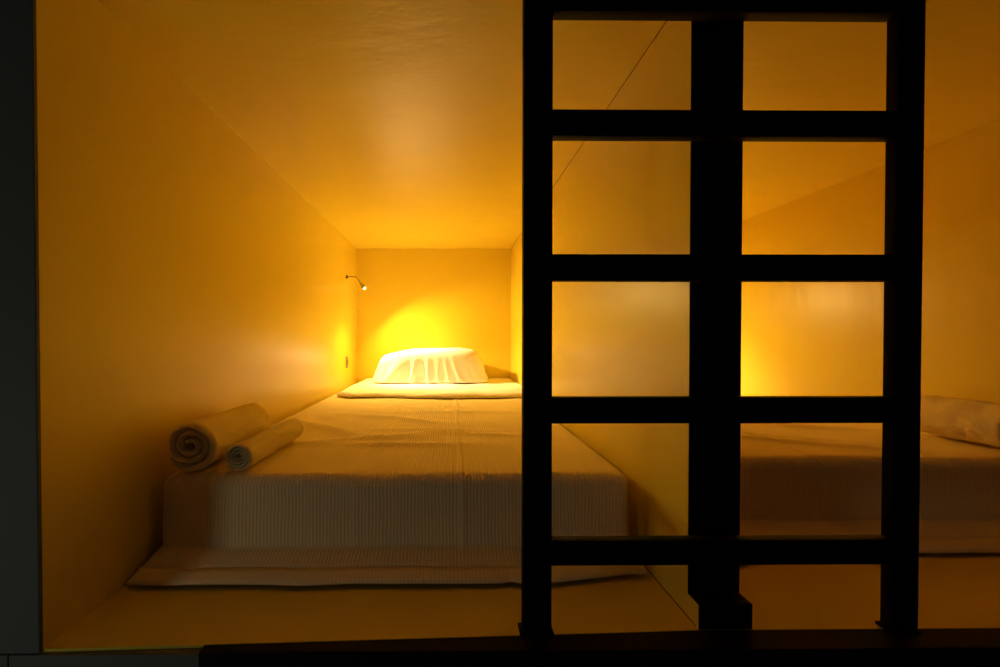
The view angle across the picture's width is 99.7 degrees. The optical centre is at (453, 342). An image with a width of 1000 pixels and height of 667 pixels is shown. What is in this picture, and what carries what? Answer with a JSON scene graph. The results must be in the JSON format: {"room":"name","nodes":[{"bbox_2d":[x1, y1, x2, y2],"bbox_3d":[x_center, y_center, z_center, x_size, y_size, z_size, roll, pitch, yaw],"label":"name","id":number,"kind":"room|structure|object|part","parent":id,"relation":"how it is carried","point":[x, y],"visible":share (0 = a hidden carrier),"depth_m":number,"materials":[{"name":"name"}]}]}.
{"room":"dormitory","nodes":[
{"label":"dormitory","id":0,"kind":"room"},
{"bbox_2d":[0,0,42,653],"bbox_3d":[-1.190,-0.295,0.704,1.032,1.604,0.066,0,1,0],"label":"wall","id":1,"kind":"structure","parent":0,"point":[21,592],"depth_m":0.68,"materials":[{"name":"grey paint"}]},
{"bbox_2d":[0,654,9,666],"bbox_3d":[-1.215,0.756,0.683,0.982,0.496,0.005,0,1,0],"label":"trim","id":2,"kind":"structure","parent":1,"relation":"attached to","point":[4,658],"depth_m":0.68,"materials":[{"name":"grey paint"}]},
{"bbox_2d":[9,648,201,666],"bbox_3d":[-0.569,0.755,0.693,0.306,0.496,0.014,0,1,0],"label":"trim","id":3,"kind":"structure","parent":1,"relation":"attached to","point":[188,657],"depth_m":0.68,"materials":[{"name":"grey paint"}]},
{"bbox_2d":[36,0,356,648],"bbox_3d":[-0.709,-0.085,1.851,0.050,1.150,2.335,0,1,0],"label":"wall","id":4,"kind":"structure","parent":0,"point":[183,279],"depth_m":0.90,"materials":[{"name":"paint"}]},
{"bbox_2d":[346,275,365,289],"bbox_3d":[-0.625,-0.386,2.681,0.147,0.098,0.030,0,1,21],"label":"reading lamp","id":5,"kind":"object","parent":4,"relation":"attached to","point":[362,285],"visible":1,"depth_m":2.66,"materials":[{"name":"silver plastic"}]},
{"bbox_2d":[357,249,510,382],"bbox_3d":[0.446,-0.098,3.048,2.378,1.150,0.060,0,1,0],"label":"wall","id":6,"kind":"structure","parent":0,"point":[411,298],"depth_m":3.01,"materials":[{"name":"paint"}]},
{"bbox_2d":[41,553,999,652],"bbox_3d":[0.455,0.510,1.891,2.378,0.040,2.387,0,1,0],"label":"floor","id":7,"kind":"structure","parent":0,"point":[956,590],"depth_m":0.79,"materials":[{"name":"paint"}]},
{"bbox_2d":[518,0,925,635],"bbox_3d":[0.460,-0.167,0.728,0.693,1.340,0.029,0,1,0],"label":"ladder","id":8,"kind":"object","parent":7,"relation":"on","point":[901,126],"visible":1,"depth_m":0.72,"materials":[{"name":"black paint"}]},
{"bbox_3d":[0.144,-0.170,0.724,0.049,1.334,0.020,0,1,0],"label":"rail","id":9,"kind":"part","parent":8,"relation":"part of","materials":[{"name":"black paint"}]},
{"bbox_3d":[0.781,-0.170,0.729,0.047,1.334,0.020,0,1,0],"label":"rail","id":10,"kind":"part","parent":8,"relation":"part of","materials":[{"name":"black paint"}]},
{"bbox_2d":[740,423,999,552],"bbox_3d":[1.046,0.376,1.956,1.064,0.209,2.084,0,1,0],"label":"bed","id":11,"kind":"object","parent":7,"relation":"on","point":[796,478],"visible":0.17,"depth_m":1.07,"materials":[{"name":"beige fabric"}]},
{"bbox_2d":[920,395,999,446],"bbox_3d":[1.507,0.228,1.230,0.123,0.125,0.246,0,1,0],"label":"rolled towel","id":12,"kind":"object","parent":11,"relation":"on","point":[978,421],"visible":0.98,"depth_m":1.21,"materials":[{"name":"white fabric"}]},
{"bbox_3d":[-0.135,0.392,1.982,1.034,0.191,2.033,0,1,0],"label":"mattress","id":13,"kind":"object","parent":7,"relation":"on","visible":0},
{"bbox_2d":[125,394,647,585],"bbox_3d":[-0.135,0.379,1.918,1.078,0.203,2.140,0,1,0],"label":"bed","id":14,"kind":"object","parent":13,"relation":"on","point":[371,490],"visible":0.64,"depth_m":0.94,"materials":[{"name":"beige fabric"}]},
{"bbox_2d":[168,403,270,471],"bbox_3d":[-0.589,0.234,1.090,0.113,0.114,0.311,0,1,0],"label":"rolled towel","id":15,"kind":"object","parent":14,"relation":"on","point":[194,445],"visible":0.93,"depth_m":0.96,"materials":[{"name":"beige fabric"}]},
{"bbox_2d":[225,418,303,470],"bbox_3d":[-0.484,0.259,1.109,0.064,0.064,0.329,0,1,1],"label":"rolled towel","id":16,"kind":"object","parent":14,"relation":"on","point":[242,455],"visible":1,"depth_m":1.02,"materials":[{"name":"white fabric"}]},
{"bbox_2d":[336,378,521,397],"bbox_3d":[-0.108,0.263,2.551,1.026,0.022,0.882,0,1,0],"label":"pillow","id":17,"kind":"object","parent":14,"relation":"on","point":[494,387],"visible":0.8,"depth_m":2.31,"materials":[{"name":"white fabric"}]},
{"bbox_2d":[372,348,487,382],"bbox_3d":[-0.153,0.143,2.802,0.747,0.217,0.384,0,1,0],"label":"pillow","id":18,"kind":"object","parent":17,"relation":"on","point":[422,365],"visible":1,"depth_m":2.63,"materials":[{"name":"white fabric"}]},
{"bbox_2d":[97,0,999,248],"bbox_3d":[0.455,-0.685,1.879,2.378,0.050,2.385,0,1,0],"label":"ceiling","id":19,"kind":"structure","parent":0,"point":[399,122],"depth_m":1.08,"materials":[{"name":"paint"}]},
{"bbox_2d":[511,21,698,627],"bbox_3d":[0.467,-0.084,1.875,0.093,1.148,2.287,0,1,0],"label":"wall","id":20,"kind":"structure","parent":0,"point":[613,197],"depth_m":0.99,"materials":[{"name":"paint"}]},
{"bbox_2d":[512,21,666,246],"bbox_3d":[0.422,-0.659,1.903,0.005,0.003,2.214,0,1,0],"label":"trim","id":21,"kind":"structure","parent":20,"relation":"attached to","point":[666,21],"depth_m":1.04,"materials":[{"name":"brown plastic"}]},
{"bbox_2d":[199,628,999,666],"bbox_3d":[0.840,0.753,0.720,2.508,0.500,0.048,0,1,0],"label":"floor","id":22,"kind":"structure","parent":20,"relation":"attached to","point":[956,647],"depth_m":0.69,"materials":[{"name":"brown wood"}]},
{"bbox_2d":[644,565,695,625],"bbox_3d":[0.420,0.489,1.884,0.002,0.002,2.279,0,1,0],"label":"trim","id":23,"kind":"structure","parent":20,"relation":"attached to","point":[644,565],"depth_m":0.83,"materials":[{"name":"brown plastic"}]},
{"bbox_2d":[688,21,743,592],"bbox_3d":[0.477,-0.093,0.764,0.094,1.102,0.002,0,1,0],"label":"post","id":24,"kind":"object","parent":20,"relation":"attached to","point":[716,168],"depth_m":0.76,"materials":[{"name":"brown wood"}]},
{"bbox_2d":[688,593,751,628],"bbox_3d":[0.477,0.480,0.753,0.094,0.044,0.035,0,1,0],"label":"trim","id":25,"kind":"structure","parent":20,"relation":"attached to","point":[716,610],"depth_m":0.74,"materials":[{"name":"brown wood"}]},
{"bbox_2d":[741,119,999,403],"bbox_3d":[1.614,-0.085,1.890,0.060,1.150,2.295,0,1,0],"label":"wall","id":26,"kind":"structure","parent":0,"point":[798,338],"depth_m":1.59,"materials":[{"name":"paint"}]}
]}

